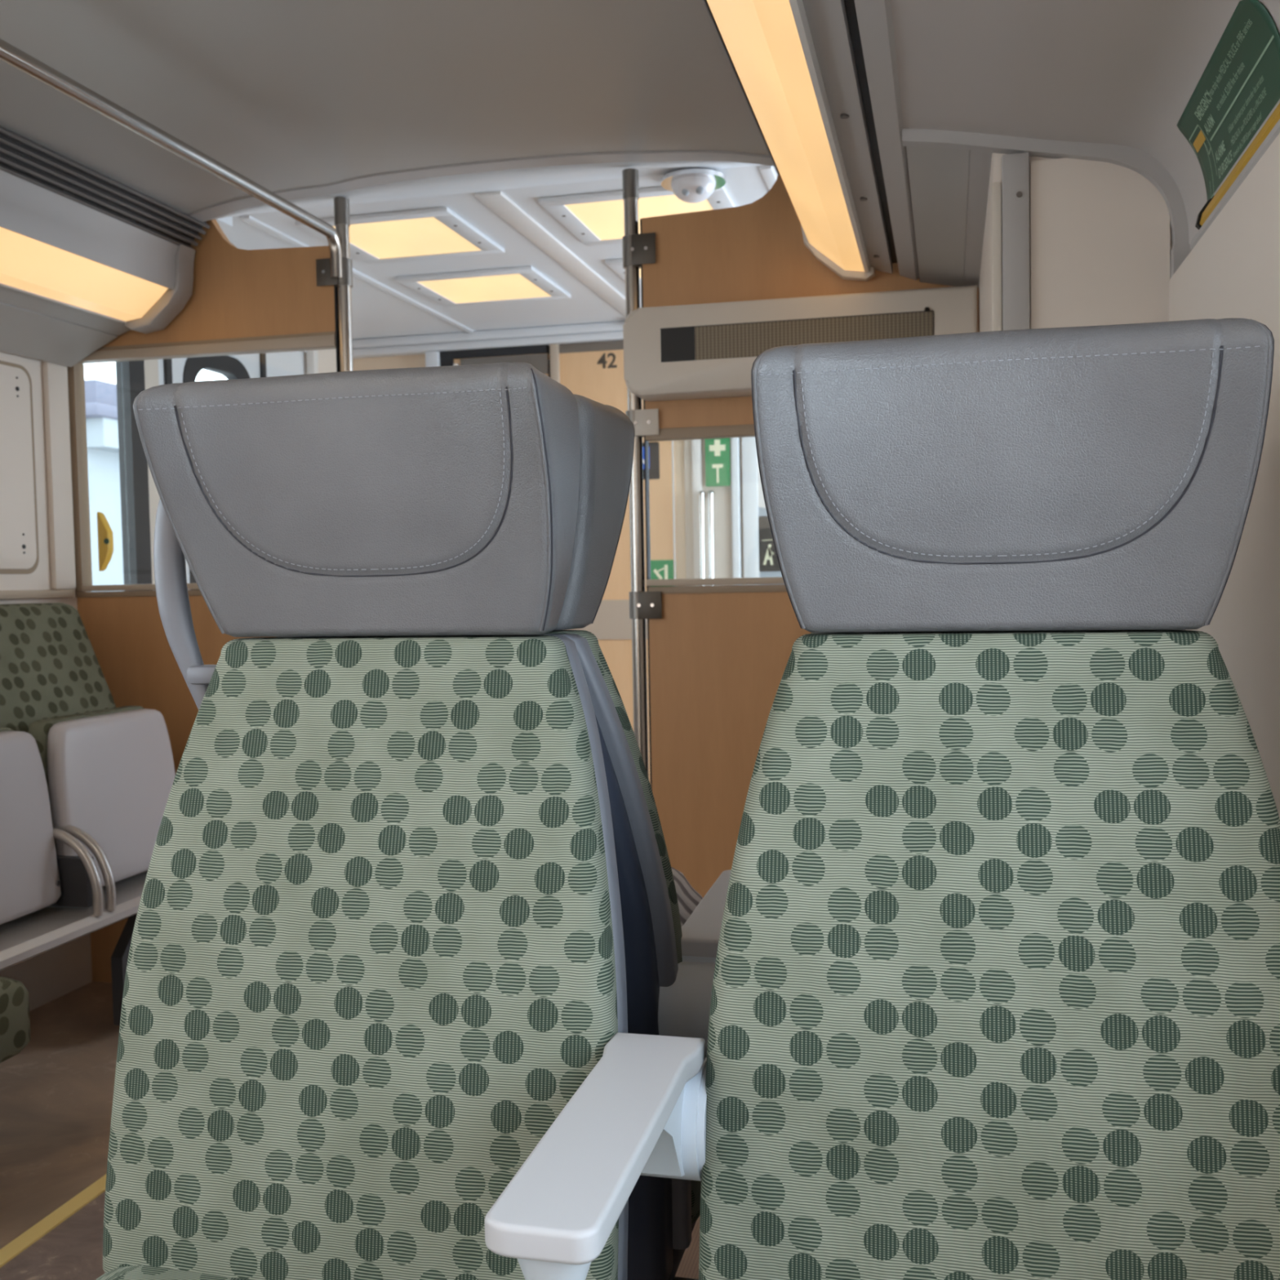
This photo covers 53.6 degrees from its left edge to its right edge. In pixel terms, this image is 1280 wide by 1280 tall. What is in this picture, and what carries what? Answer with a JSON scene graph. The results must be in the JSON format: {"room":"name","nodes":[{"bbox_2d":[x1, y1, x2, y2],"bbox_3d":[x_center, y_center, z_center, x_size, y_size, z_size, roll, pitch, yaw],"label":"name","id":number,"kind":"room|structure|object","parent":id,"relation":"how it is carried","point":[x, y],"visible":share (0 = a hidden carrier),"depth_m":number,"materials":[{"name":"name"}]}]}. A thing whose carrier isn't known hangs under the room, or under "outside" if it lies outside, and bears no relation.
{"room":"train carriage","nodes":[
{"label":"train carriage","id":0,"kind":"room"},
{"bbox_2d":[0,162,62,190],"bbox_3d":[-0.765,-1.076,0.764,2.835,0.035,4.890,0,3,14],"label":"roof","id":1,"kind":"structure","parent":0,"point":[0,162],"depth_m":3.17,"materials":[{"name":"grey"}]},
{"bbox_2d":[0,350,92,1011],"bbox_3d":[-2.075,0.186,1.108,0.090,1.700,4.650,0,3,14],"label":"wall","id":2,"kind":"structure","parent":0,"point":[46,976],"depth_m":3.22,"materials":[{"name":"beige plastic"}]},
{"bbox_2d":[0,360,39,573],"bbox_3d":[-1.657,-0.396,2.629,0.009,0.518,1.158,0,3,14],"label":"wall panel","id":3,"kind":"object","parent":2,"relation":"attached to","point":[19,535],"visible":1,"depth_m":3.12,"materials":[{"name":"beige plastic"}]},
{"bbox_2d":[0,589,75,599],"bbox_3d":[-2.029,-0.004,1.071,0.020,0.022,4.620,0,3,14],"label":"trim","id":4,"kind":"structure","parent":2,"relation":"attached to","point":[51,593],"depth_m":3.17,"materials":[{"name":"beige plastic"}]},
{"bbox_2d":[42,360,75,589],"bbox_3d":[-1.496,-0.422,3.269,0.018,0.583,0.078,0,3,14],"label":"trim","id":5,"kind":"structure","parent":2,"relation":"attached to","point":[55,389],"depth_m":3.25,"materials":[{"name":"beige plastic"}]},
{"bbox_2d":[0,301,117,367],"bbox_3d":[-1.976,-0.652,1.030,0.181,0.122,4.630,0,3,14],"label":"ceiling","id":6,"kind":"structure","parent":0,"point":[25,332],"depth_m":3.09,"materials":[{"name":"grey paint"}]},
{"bbox_2d":[0,285,131,335],"bbox_3d":[-1.853,-0.694,0.998,0.067,0.060,4.630,0,3,14],"label":"ceiling","id":7,"kind":"structure","parent":0,"point":[7,295],"depth_m":3.00,"materials":[{"name":"grey paint"}]},
{"bbox_2d":[0,169,195,333],"bbox_3d":[-1.747,-0.765,0.976,0.173,0.200,4.625,0,3,14],"label":"ceiling light","id":8,"kind":"object","parent":7,"relation":"attached to","point":[55,247],"visible":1,"depth_m":2.87,"materials":[{"name":"grey plastic"}]},
{"bbox_2d":[305,349,336,373],"bbox_3d":[-1.218,-0.194,4.969,0.079,2.060,0.354,0,3,14],"label":"wall","id":9,"kind":"structure","parent":0,"point":[326,357],"depth_m":4.88,"materials":[{"name":"beige plastic"}]},
{"bbox_2d":[306,350,318,373],"bbox_3d":[-1.208,-0.150,4.780,0.031,1.990,0.035,0,3,14],"label":"trim","id":10,"kind":"structure","parent":9,"relation":"attached to","point":[312,355],"depth_m":4.72,"materials":[{"name":"white plastic"}]},
{"bbox_2d":[0,981,700,1279],"bbox_3d":[-0.326,1.005,1.704,3.255,0.063,6.750,0,3,14],"label":"floor","id":11,"kind":"structure","parent":0,"point":[56,1094],"depth_m":2.45,"materials":[{"name":"rubber"}]},
{"bbox_2d":[0,976,31,1062],"bbox_3d":[-1.310,0.522,1.787,0.490,0.925,0.714,0,3,14],"label":"seat","id":12,"kind":"object","parent":11,"relation":"on","point":[15,1020],"visible":1,"depth_m":2.03,"materials":[{"name":"green fabric"}]},
{"bbox_2d":[0,1174,106,1267],"bbox_3d":[-1.261,1.028,0.953,0.035,0.004,4.650,0,3,14],"label":"trim","id":13,"kind":"structure","parent":11,"relation":"on","point":[50,1222],"depth_m":2.10,"materials":[{"name":"yellow"}]},
{"bbox_2d":[0,825,147,1026],"bbox_3d":[-1.169,0.651,2.715,0.212,0.545,1.070,0,3,14],"label":"frame","id":14,"kind":"object","parent":11,"relation":"on","point":[84,907],"visible":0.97,"depth_m":2.60,"materials":[{"name":"silver metal"}]},
{"bbox_2d":[0,727,61,924],"bbox_3d":[-1.428,0.250,2.462,0.426,0.620,0.442,0,3,14],"label":"seat","id":15,"kind":"object","parent":14,"relation":"attached to","point":[30,882],"visible":1,"depth_m":2.51,"materials":[{"name":"white plastic"}]},
{"bbox_2d":[0,727,13,732],"bbox_3d":[-1.310,0.371,2.418,0.084,0.373,0.400,0,3,14],"label":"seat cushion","id":16,"kind":"object","parent":15,"relation":"on","point":[2,729],"depth_m":2.55,"materials":[{"name":"green fabric"}]},
{"bbox_2d":[0,602,175,886],"bbox_3d":[-1.326,0.228,2.882,0.426,0.620,0.442,0,3,14],"label":"seat","id":17,"kind":"object","parent":14,"relation":"attached to","point":[109,770],"visible":0.77,"depth_m":2.83,"materials":[{"name":"green fabric"}]},
{"bbox_2d":[28,706,144,855],"bbox_3d":[-1.207,0.349,2.837,0.084,0.373,0.400,0,3,14],"label":"seat cushion","id":18,"kind":"object","parent":17,"relation":"on","point":[62,741],"depth_m":2.67,"materials":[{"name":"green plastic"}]},
{"bbox_2d":[66,219,339,982],"bbox_3d":[-1.107,-0.080,3.269,0.770,1.990,0.044,0,3,14],"label":"partition panel","id":19,"kind":"object","parent":11,"relation":"on","point":[242,301],"visible":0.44,"depth_m":3.26,"materials":[{"name":"brown wood"}]},
{"bbox_2d":[315,196,353,371],"bbox_3d":[-0.736,-0.087,3.163,0.084,2.000,0.043,-2,3,-25],"label":"pole","id":20,"kind":"object","parent":11,"relation":"on","point":[341,204],"visible":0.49,"depth_m":3.12,"materials":[{"name":"silver metal"}]},
{"bbox_2d":[95,362,628,1279],"bbox_3d":[-0.286,0.393,0.901,0.510,1.232,0.653,0,3,14],"label":"seat","id":21,"kind":"object","parent":11,"relation":"on","point":[376,954],"visible":0.95,"depth_m":1.08,"materials":[{"name":"green fabric"}]},
{"bbox_2d":[95,1265,247,1279],"bbox_3d":[-0.300,0.604,0.839,0.464,0.120,0.505,0,3,14],"label":"seat cushion","id":22,"kind":"object","parent":21,"relation":"on","point":[112,1272],"depth_m":1.07,"materials":[{"name":"green fabric"}]},
{"bbox_2d":[102,635,618,1279],"bbox_3d":[-0.236,0.279,1.108,0.462,0.557,0.166,0,3,14],"label":"cushion","id":23,"kind":"object","parent":21,"relation":"on","point":[372,962],"depth_m":1.08,"materials":[{"name":"green fabric"}]},
{"bbox_2d":[321,394,731,1279],"bbox_3d":[-0.114,0.359,1.545,0.543,1.232,0.653,0,3,14],"label":"seat","id":24,"kind":"object","parent":11,"relation":"on","point":[669,966],"visible":0.23,"depth_m":1.24,"materials":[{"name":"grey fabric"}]},
{"bbox_2d":[546,630,682,964],"bbox_3d":[-0.184,0.267,1.331,0.462,0.557,0.166,0,3,14],"label":"cushion","id":25,"kind":"object","parent":24,"relation":"on","point":[652,930],"depth_m":1.23,"materials":[{"name":"green fabric"}]},
{"bbox_2d":[671,866,702,926],"bbox_3d":[-0.014,0.379,1.569,0.232,0.225,0.207,0,3,14],"label":"bag","id":26,"kind":"object","parent":24,"relation":"on","point":[688,898],"visible":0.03,"depth_m":1.53,"materials":[{"name":"grey fabric"}]},
{"bbox_2d":[690,1180,701,1224],"bbox_3d":[-0.109,0.563,1.630,0.464,0.120,0.505,0,3,14],"label":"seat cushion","id":27,"kind":"object","parent":24,"relation":"on","point":[695,1185],"depth_m":1.36,"materials":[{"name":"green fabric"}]},
{"bbox_2d":[622,168,662,778],"bbox_3d":[0.010,-0.092,2.981,0.043,2.000,0.085,-3,4,-40],"label":"pole","id":28,"kind":"object","parent":11,"relation":"on","point":[638,249],"visible":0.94,"depth_m":2.97,"materials":[{"name":"silver metal"}]},
{"bbox_2d":[640,174,978,897],"bbox_3d":[0.520,-0.091,2.871,1.030,1.990,0.042,0,3,14],"label":"partition panel","id":29,"kind":"object","parent":11,"relation":"on","point":[719,651],"visible":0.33,"depth_m":2.94,"materials":[{"name":"brown wood"}]},
{"bbox_2d":[484,318,1279,1279],"bbox_3d":[0.205,0.390,0.781,0.561,1.232,0.653,0,3,14],"label":"seat","id":30,"kind":"object","parent":11,"relation":"on","point":[995,995],"visible":1,"depth_m":0.96,"materials":[{"name":"green fabric"}]},
{"bbox_2d":[698,630,1279,1279],"bbox_3d":[0.280,0.275,0.982,0.462,0.557,0.166,0,3,14],"label":"cushion","id":31,"kind":"object","parent":30,"relation":"on","point":[995,995],"depth_m":0.96,"materials":[{"name":"green fabric"}]},
{"bbox_2d":[810,629,1185,633],"bbox_3d":[0.388,0.356,1.422,0.510,1.232,0.653,0,3,14],"label":"seat","id":32,"kind":"object","parent":11,"relation":"on","point":[1148,629],"visible":0.02,"depth_m":1.09,"materials":[{"name":"green fabric"}]},
{"bbox_2d":[977,152,1171,332],"bbox_3d":[0.768,0.093,2.296,0.277,1.668,0.966,0,3,14],"label":"wall panel","id":33,"kind":"object","parent":11,"relation":"on","point":[1068,242],"visible":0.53,"depth_m":1.81,"materials":[{"name":"beige plastic"}]},
{"bbox_2d":[0,0,769,213],"bbox_3d":[-0.943,-0.973,0.720,1.473,0.086,4.550,0,3,14],"label":"ceiling","id":34,"kind":"structure","parent":0,"point":[284,95],"depth_m":2.42,"materials":[{"name":"grey paint"}]},
{"bbox_2d":[0,125,209,249],"bbox_3d":[-1.660,-0.903,0.945,0.078,0.085,4.620,0,3,14],"label":"ceiling vent","id":35,"kind":"object","parent":34,"relation":"in","point":[23,154],"visible":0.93,"depth_m":2.79,"materials":[{"name":"grey metal"}]},
{"bbox_2d":[0,38,342,279],"bbox_3d":[-1.286,-0.868,0.866,0.029,0.198,4.620,0,3,14],"label":"handrail","id":36,"kind":"object","parent":34,"relation":"hanging from","point":[10,54],"visible":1,"depth_m":2.40,"materials":[{"name":"silver metal"}]},
{"bbox_2d":[187,150,773,222],"bbox_3d":[-0.397,-1.086,2.958,1.473,0.086,0.057,0,3,14],"label":"trim","id":37,"kind":"structure","parent":34,"relation":"attached to","point":[203,215],"depth_m":2.94,"materials":[{"name":"grey"}]},
{"bbox_2d":[702,0,780,175],"bbox_3d":[-0.201,-0.913,0.589,0.078,0.085,4.620,0,3,14],"label":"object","id":38,"kind":"object","parent":34,"relation":"in","point":[705,2],"visible":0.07,"depth_m":2.29,"materials":[{"name":"grey"}]},
{"bbox_2d":[706,0,875,281],"bbox_3d":[-0.108,-0.776,0.576,0.173,0.200,4.625,0,3,14],"label":"ceiling light","id":39,"kind":"object","parent":38,"relation":"attached to","point":[769,43],"visible":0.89,"depth_m":1.89,"materials":[{"name":"yellow plastic"}]},
{"bbox_2d":[802,0,892,273],"bbox_3d":[-0.016,-0.713,0.549,0.048,0.048,4.630,0,3,14],"label":"trim","id":40,"kind":"structure","parent":39,"relation":"attached to","point":[827,20],"depth_m":1.84,"materials":[{"name":"grey"}]},
{"bbox_2d":[62,160,760,227],"bbox_3d":[-0.090,-1.112,2.995,3.100,0.120,0.177,0,3,14],"label":"ceiling","id":41,"kind":"structure","parent":0,"point":[492,180],"depth_m":3.06,"materials":[{"name":"white paint"}]},
{"bbox_2d":[221,164,777,339],"bbox_3d":[0.137,-1.179,3.883,3.080,0.040,1.680,0,3,14],"label":"ceiling","id":42,"kind":"structure","parent":0,"point":[376,313],"depth_m":3.84,"materials":[{"name":"white paint"}]},
{"bbox_2d":[295,207,504,264],"bbox_3d":[-0.655,-1.120,3.533,0.432,0.013,0.440,0,3,14],"label":"recessed light","id":43,"kind":"object","parent":42,"relation":"in","point":[437,233],"visible":0.93,"depth_m":3.51,"materials":[{"name":"white paint"}]},
{"bbox_2d":[333,217,481,258],"bbox_3d":[-0.655,-1.123,3.533,0.322,0.008,0.360,0,3,14],"label":"diffuser","id":44,"kind":"object","parent":43,"relation":"attached to","point":[407,237],"depth_m":3.54,"materials":[{"name":"beige plastic"}]},
{"bbox_2d":[395,266,570,307],"bbox_3d":[-0.505,-1.153,4.154,0.455,0.013,0.420,0,3,14],"label":"recessed light","id":45,"kind":"object","parent":42,"relation":"in","point":[526,283],"visible":1,"depth_m":4.12,"materials":[{"name":"white paint"}]},
{"bbox_2d":[417,273,551,302],"bbox_3d":[-0.505,-1.155,4.154,0.345,0.008,0.340,0,3,14],"label":"diffuser","id":46,"kind":"object","parent":45,"relation":"attached to","point":[500,287],"depth_m":4.15,"materials":[{"name":"beige plastic"}]},
{"bbox_2d":[605,258,641,293],"bbox_3d":[0.168,-1.157,3.990,0.460,0.013,0.420,0,3,14],"label":"recessed light","id":47,"kind":"object","parent":42,"relation":"in","point":[616,264],"visible":0.18,"depth_m":3.90,"materials":[{"name":"white paint"}]},
{"bbox_2d":[537,186,735,245],"bbox_3d":[0.022,-1.125,3.368,0.470,0.013,0.440,0,3,14],"label":"recessed light","id":48,"kind":"object","parent":42,"relation":"in","point":[594,219],"visible":0.64,"depth_m":3.29,"materials":[{"name":"white paint"}]},
{"bbox_2d":[564,195,713,239],"bbox_3d":[0.022,-1.127,3.368,0.360,0.008,0.360,0,3,14],"label":"diffuser","id":49,"kind":"object","parent":48,"relation":"attached to","point":[602,219],"depth_m":3.31,"materials":[{"name":"beige plastic"}]},
{"bbox_2d":[661,168,725,203],"bbox_3d":[0.129,-1.079,3.045,0.156,0.054,0.156,0,3,14],"label":"security camera","id":50,"kind":"object","parent":42,"relation":"attached to","point":[689,185],"visible":1,"depth_m":3.01,"materials":[{"name":"white plastic"}]},
{"bbox_2d":[352,348,743,585],"bbox_3d":[0.368,-0.235,4.804,3.080,2.100,0.080,0,3,14],"label":"wall","id":51,"kind":"structure","parent":0,"point":[417,360],"depth_m":5.04,"materials":[{"name":"beige"}]},
{"bbox_2d":[240,215,474,333],"bbox_3d":[-0.844,-1.147,4.103,0.030,0.009,1.620,0,3,14],"label":"trim","id":52,"kind":"structure","parent":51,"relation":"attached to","point":[250,220],"depth_m":4.04,"materials":[{"name":"white paint"}]},
{"bbox_2d":[425,351,439,367],"bbox_3d":[-0.811,-0.149,4.992,0.073,1.954,0.142,1,4,40],"label":"trim","id":53,"kind":"structure","parent":51,"relation":"attached to","point":[432,358],"depth_m":4.94,"materials":[{"name":"white paint"}]},
{"bbox_2d":[440,358,453,366],"bbox_3d":[-0.734,-0.152,5.014,0.054,1.954,0.039,0,3,14],"label":"trim","id":54,"kind":"structure","parent":51,"relation":"attached to","point":[449,362],"depth_m":4.95,"materials":[{"name":"black rubber"}]},
{"bbox_2d":[352,331,623,358],"bbox_3d":[0.334,-1.150,4.692,3.080,0.029,0.059,0,3,14],"label":"trim","id":55,"kind":"structure","parent":51,"relation":"attached to","point":[613,335],"depth_m":4.89,"materials":[{"name":"white paint"}]},
{"bbox_2d":[352,320,624,349],"bbox_3d":[0.330,-1.182,4.676,3.080,0.034,0.049,0,3,14],"label":"trim","id":56,"kind":"structure","parent":51,"relation":"attached to","point":[611,326],"depth_m":4.87,"materials":[{"name":"white paint"}]},
{"bbox_2d":[439,344,549,359],"bbox_3d":[-0.565,-1.114,4.917,0.440,0.029,0.032,0,3,14],"label":"trim","id":57,"kind":"structure","parent":51,"relation":"attached to","point":[544,348],"depth_m":4.90,"materials":[{"name":"black rubber"}]},
{"bbox_2d":[453,353,550,376],"bbox_3d":[-0.522,-0.138,4.952,0.386,1.924,0.061,0,3,14],"label":"door","id":58,"kind":"structure","parent":51,"relation":"in","point":[539,361],"depth_m":4.89,"materials":[{"name":"brown wood"}]},
{"bbox_2d":[547,359,550,377],"bbox_3d":[-0.325,-0.128,4.919,0.012,1.900,0.033,0,3,14],"label":"trim","id":59,"kind":"structure","parent":51,"relation":"attached to","point":[548,360],"depth_m":4.86,"materials":[{"name":"black"}]},
{"bbox_2d":[475,191,626,316],"bbox_3d":[-0.188,-1.152,3.943,0.070,0.009,1.620,0,3,14],"label":"trim","id":60,"kind":"structure","parent":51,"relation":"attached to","point":[500,204],"depth_m":3.63,"materials":[{"name":"white plastic"}]},
{"bbox_2d":[549,343,564,630],"bbox_3d":[-0.305,-0.155,4.904,0.034,1.954,0.049,0,3,14],"label":"trim","id":61,"kind":"structure","parent":51,"relation":"attached to","point":[554,348],"depth_m":4.84,"materials":[{"name":"beige"}]},
{"bbox_2d":[559,340,676,784],"bbox_3d":[-0.073,-0.157,4.854,0.442,1.954,0.036,0,3,14],"label":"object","id":62,"kind":"structure","parent":51,"relation":"in","point":[593,371],"depth_m":4.83,"materials":[{"name":"brown wood"}]},
{"bbox_2d":[642,441,659,479],"bbox_3d":[0.014,-0.676,4.790,0.121,0.139,0.005,0,3,14],"label":"accessibility sign","id":63,"kind":"object","parent":62,"relation":"attached to","point":[654,449],"visible":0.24,"depth_m":4.78,"materials":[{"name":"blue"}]},
{"bbox_2d":[650,560,673,586],"bbox_3d":[0.086,-0.248,4.795,0.104,0.108,0.003,0,3,14],"label":"sign","id":64,"kind":"object","parent":62,"relation":"attached to","point":[660,569],"visible":0.45,"depth_m":4.79,"materials":[{"name":"green plastic"}]},
{"bbox_2d":[674,440,686,586],"bbox_3d":[0.161,-0.159,4.803,0.041,1.954,0.025,0,3,14],"label":"trim","id":65,"kind":"structure","parent":51,"relation":"attached to","point":[678,444],"depth_m":4.78,"materials":[{"name":"beige"}]},
{"bbox_2d":[684,440,693,586],"bbox_3d":[0.195,-0.158,4.788,0.032,1.954,0.039,0,3,14],"label":"trim","id":66,"kind":"structure","parent":51,"relation":"attached to","point":[687,443],"depth_m":4.75,"materials":[{"name":"beige plastic"}]},
{"bbox_2d":[691,439,702,586],"bbox_3d":[0.225,-0.158,4.772,0.035,1.954,0.054,0,3,14],"label":"trim","id":67,"kind":"structure","parent":51,"relation":"attached to","point":[696,444],"depth_m":4.73,"materials":[{"name":"white plastic"}]},
{"bbox_2d":[698,437,733,586],"bbox_3d":[0.289,-0.157,4.732,0.117,1.954,0.102,0,3,14],"label":"door","id":68,"kind":"structure","parent":51,"relation":"in","point":[715,527],"depth_m":4.73,"materials":[{"name":"beige plastic"}]},
{"bbox_2d":[705,438,730,486],"bbox_3d":[0.287,-0.712,4.697,0.092,0.284,0.003,0,3,14],"label":"sign","id":69,"kind":"object","parent":68,"relation":"attached to","point":[717,450],"visible":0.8,"depth_m":4.70,"materials":[{"name":"green plastic"}]},
{"bbox_2d":[730,437,742,585],"bbox_3d":[0.365,-0.159,4.738,0.029,1.954,0.054,0,3,14],"label":"trim","id":70,"kind":"structure","parent":51,"relation":"attached to","point":[735,442],"depth_m":4.70,"materials":[{"name":"white paint"}]},
{"bbox_2d":[742,436,759,585],"bbox_3d":[0.420,-0.160,4.733,0.057,1.954,0.039,0,3,14],"label":"trim","id":71,"kind":"structure","parent":51,"relation":"attached to","point":[749,457],"depth_m":4.70,"materials":[{"name":"white paint"}]},
{"bbox_2d":[757,461,765,507],"bbox_3d":[0.509,-0.576,4.674,0.190,0.220,0.001,0,3,14],"label":"holder","id":72,"kind":"object","parent":51,"relation":"attached to","point":[761,499],"visible":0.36,"depth_m":4.69,"materials":[{"name":"white plastic"}]},
{"bbox_2d":[759,165,777,190],"bbox_3d":[0.487,-1.157,3.779,0.030,0.009,1.620,0,3,14],"label":"trim","id":73,"kind":"structure","parent":51,"relation":"attached to","point":[767,172],"depth_m":3.04,"materials":[{"name":"white paint"}]},
{"bbox_2d":[758,515,780,571],"bbox_3d":[0.509,-0.357,4.686,0.141,0.205,0.004,0,3,14],"label":"sign","id":74,"kind":"object","parent":51,"relation":"attached to","point":[768,561],"visible":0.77,"depth_m":4.70,"materials":[{"name":"black plastic"}]},
{"bbox_2d":[759,506,784,584],"bbox_3d":[1.151,-0.165,4.558,1.443,1.954,0.031,0,3,14],"label":"trim","id":75,"kind":"structure","parent":51,"relation":"attached to","point":[762,511],"depth_m":4.70,"materials":[{"name":"grey"}]},
{"bbox_2d":[671,440,675,578],"bbox_3d":[0.371,-0.004,3.624,0.553,1.750,0.010,0,3,14],"label":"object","id":76,"kind":"object","parent":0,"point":[673,464],"visible":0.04,"depth_m":3.67,"materials":[{"name":"clear glass"}]},
{"bbox_2d":[906,146,991,288],"bbox_3d":[0.695,-0.766,2.276,0.398,0.052,0.937,0,3,14],"label":"ceiling","id":77,"kind":"structure","parent":0,"point":[939,176],"depth_m":2.19,"materials":[{"name":"grey paint"}]},
{"bbox_2d":[622,284,977,401],"bbox_3d":[0.347,-0.649,2.798,0.767,0.192,0.122,0,3,14],"label":"display box","id":78,"kind":"object","parent":77,"relation":"attached to","point":[699,351],"visible":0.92,"depth_m":2.77,"materials":[{"name":"beige plastic"}]},
{"bbox_2d":[890,0,1279,251],"bbox_3d":[0.154,-0.564,0.026,0.420,0.239,3.680,0,3,14],"label":"ceiling","id":79,"kind":"structure","parent":0,"point":[1126,73],"depth_m":1.55,"materials":[{"name":"grey plastic"}]},
{"bbox_2d":[853,0,919,279],"bbox_3d":[0.044,-0.704,0.535,0.043,0.066,4.630,0,3,14],"label":"trim","id":80,"kind":"structure","parent":79,"relation":"attached to","point":[874,17],"depth_m":1.80,"materials":[{"name":"grey"}]},
{"bbox_2d":[1176,0,1279,200],"bbox_3d":[0.660,-0.594,1.431,0.040,0.110,0.400,0,3,14],"label":"sign","id":81,"kind":"object","parent":79,"relation":"attached to","point":[1238,87],"visible":0.98,"depth_m":1.40,"materials":[{"name":"green plastic"}]},
{"bbox_2d":[1168,133,1279,817],"bbox_3d":[0.360,0.317,0.011,0.090,1.452,3.660,0,3,14],"label":"wall","id":82,"kind":"structure","parent":0,"point":[1233,271],"depth_m":1.28,"materials":[{"name":"beige plastic"}]},
{"bbox_2d":[902,128,1189,248],"bbox_3d":[0.575,-0.642,1.815,0.390,0.209,0.024,0,3,14],"label":"trim","id":83,"kind":"structure","parent":82,"relation":"attached to","point":[1138,161],"depth_m":1.79,"materials":[{"name":"grey"}]},
{"bbox_2d":[1169,244,1190,279],"bbox_3d":[0.770,0.200,1.807,0.024,1.500,0.029,0,3,14],"label":"trim","id":84,"kind":"structure","parent":82,"relation":"attached to","point":[1178,253],"depth_m":1.76,"materials":[{"name":"grey plastic"}]},
{"bbox_2d":[1191,119,1279,248],"bbox_3d":[0.300,-0.412,-0.102,0.042,0.018,3.485,0,3,14],"label":"trim","id":85,"kind":"structure","parent":82,"relation":"attached to","point":[1275,131],"depth_m":1.33,"materials":[{"name":"grey"}]},
{"bbox_2d":[1195,98,1279,230],"bbox_3d":[0.296,-0.442,-0.089,0.026,0.044,3.412,0,3,14],"label":"strip","id":86,"kind":"object","parent":82,"relation":"attached to","point":[1273,117],"visible":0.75,"depth_m":1.36,"materials":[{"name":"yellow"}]},
{"bbox_3d":[-1.435,-1.110,4.108,0.079,0.140,1.327,0,3,14],"label":"wall","id":87,"kind":"structure","parent":0,"visible":0},
{"bbox_2d":[115,359,159,591],"bbox_3d":[-1.484,-0.064,3.824,0.045,1.919,0.156,0,3,14],"label":"door","id":88,"kind":"structure","parent":87,"relation":"in","point":[140,496],"depth_m":3.74,"materials":[{"name":"beige plastic"}]},
{"bbox_2d":[157,351,306,590],"bbox_3d":[-1.354,-0.091,4.348,0.044,1.919,0.924,0,3,14],"label":"door","id":89,"kind":"structure","parent":87,"relation":"in","point":[184,370],"depth_m":4.27,"materials":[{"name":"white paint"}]},
{"bbox_3d":[-1.339,0.097,-1.514,2.785,2.100,0.079,0,3,14],"label":"wall","id":90,"kind":"structure","parent":0,"visible":0},
{"bbox_2d":[844,0,897,262],"bbox_3d":[0.015,-0.722,0.541,0.017,0.020,4.630,0,3,14],"label":"trim","id":91,"kind":"structure","parent":90,"relation":"attached to","point":[850,6],"depth_m":1.88,"materials":[{"name":"black"}]},
{"bbox_3d":[-1.517,-0.114,3.399,0.085,2.060,0.029,0,3,14],"label":"wall","id":92,"kind":"structure","parent":0,"visible":0},
{"bbox_2d":[97,511,113,571],"bbox_3d":[-1.444,-0.267,3.429,0.038,0.160,0.026,0,3,14],"label":"emergency release","id":93,"kind":"object","parent":92,"relation":"attached to","point":[105,536],"visible":1,"depth_m":3.42,"materials":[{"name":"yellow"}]},
{"label":"outside","id":94,"kind":"structure","parent":0,"visible":0},
{"bbox_3d":[-17.218,1.582,19.738,37.165,0.100,50.000,0,3,14],"label":"ground","id":95,"kind":"structure","parent":94,"visible":0},
{"bbox_2d":[87,448,124,591],"bbox_3d":[-5.385,-0.386,16.751,0.400,3.677,22.000,0,3,14],"label":"wall","id":96,"kind":"structure","parent":95,"relation":"on","point":[104,472],"depth_m":13.94,"materials":[{"name":"grey"}]},
{"bbox_2d":[84,379,119,452],"bbox_3d":[-6.001,-2.464,14.284,1.000,0.730,1.667,0,3,14],"label":"block","id":97,"kind":"object","parent":96,"relation":"on","point":[100,397],"visible":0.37,"depth_m":13.62,"materials":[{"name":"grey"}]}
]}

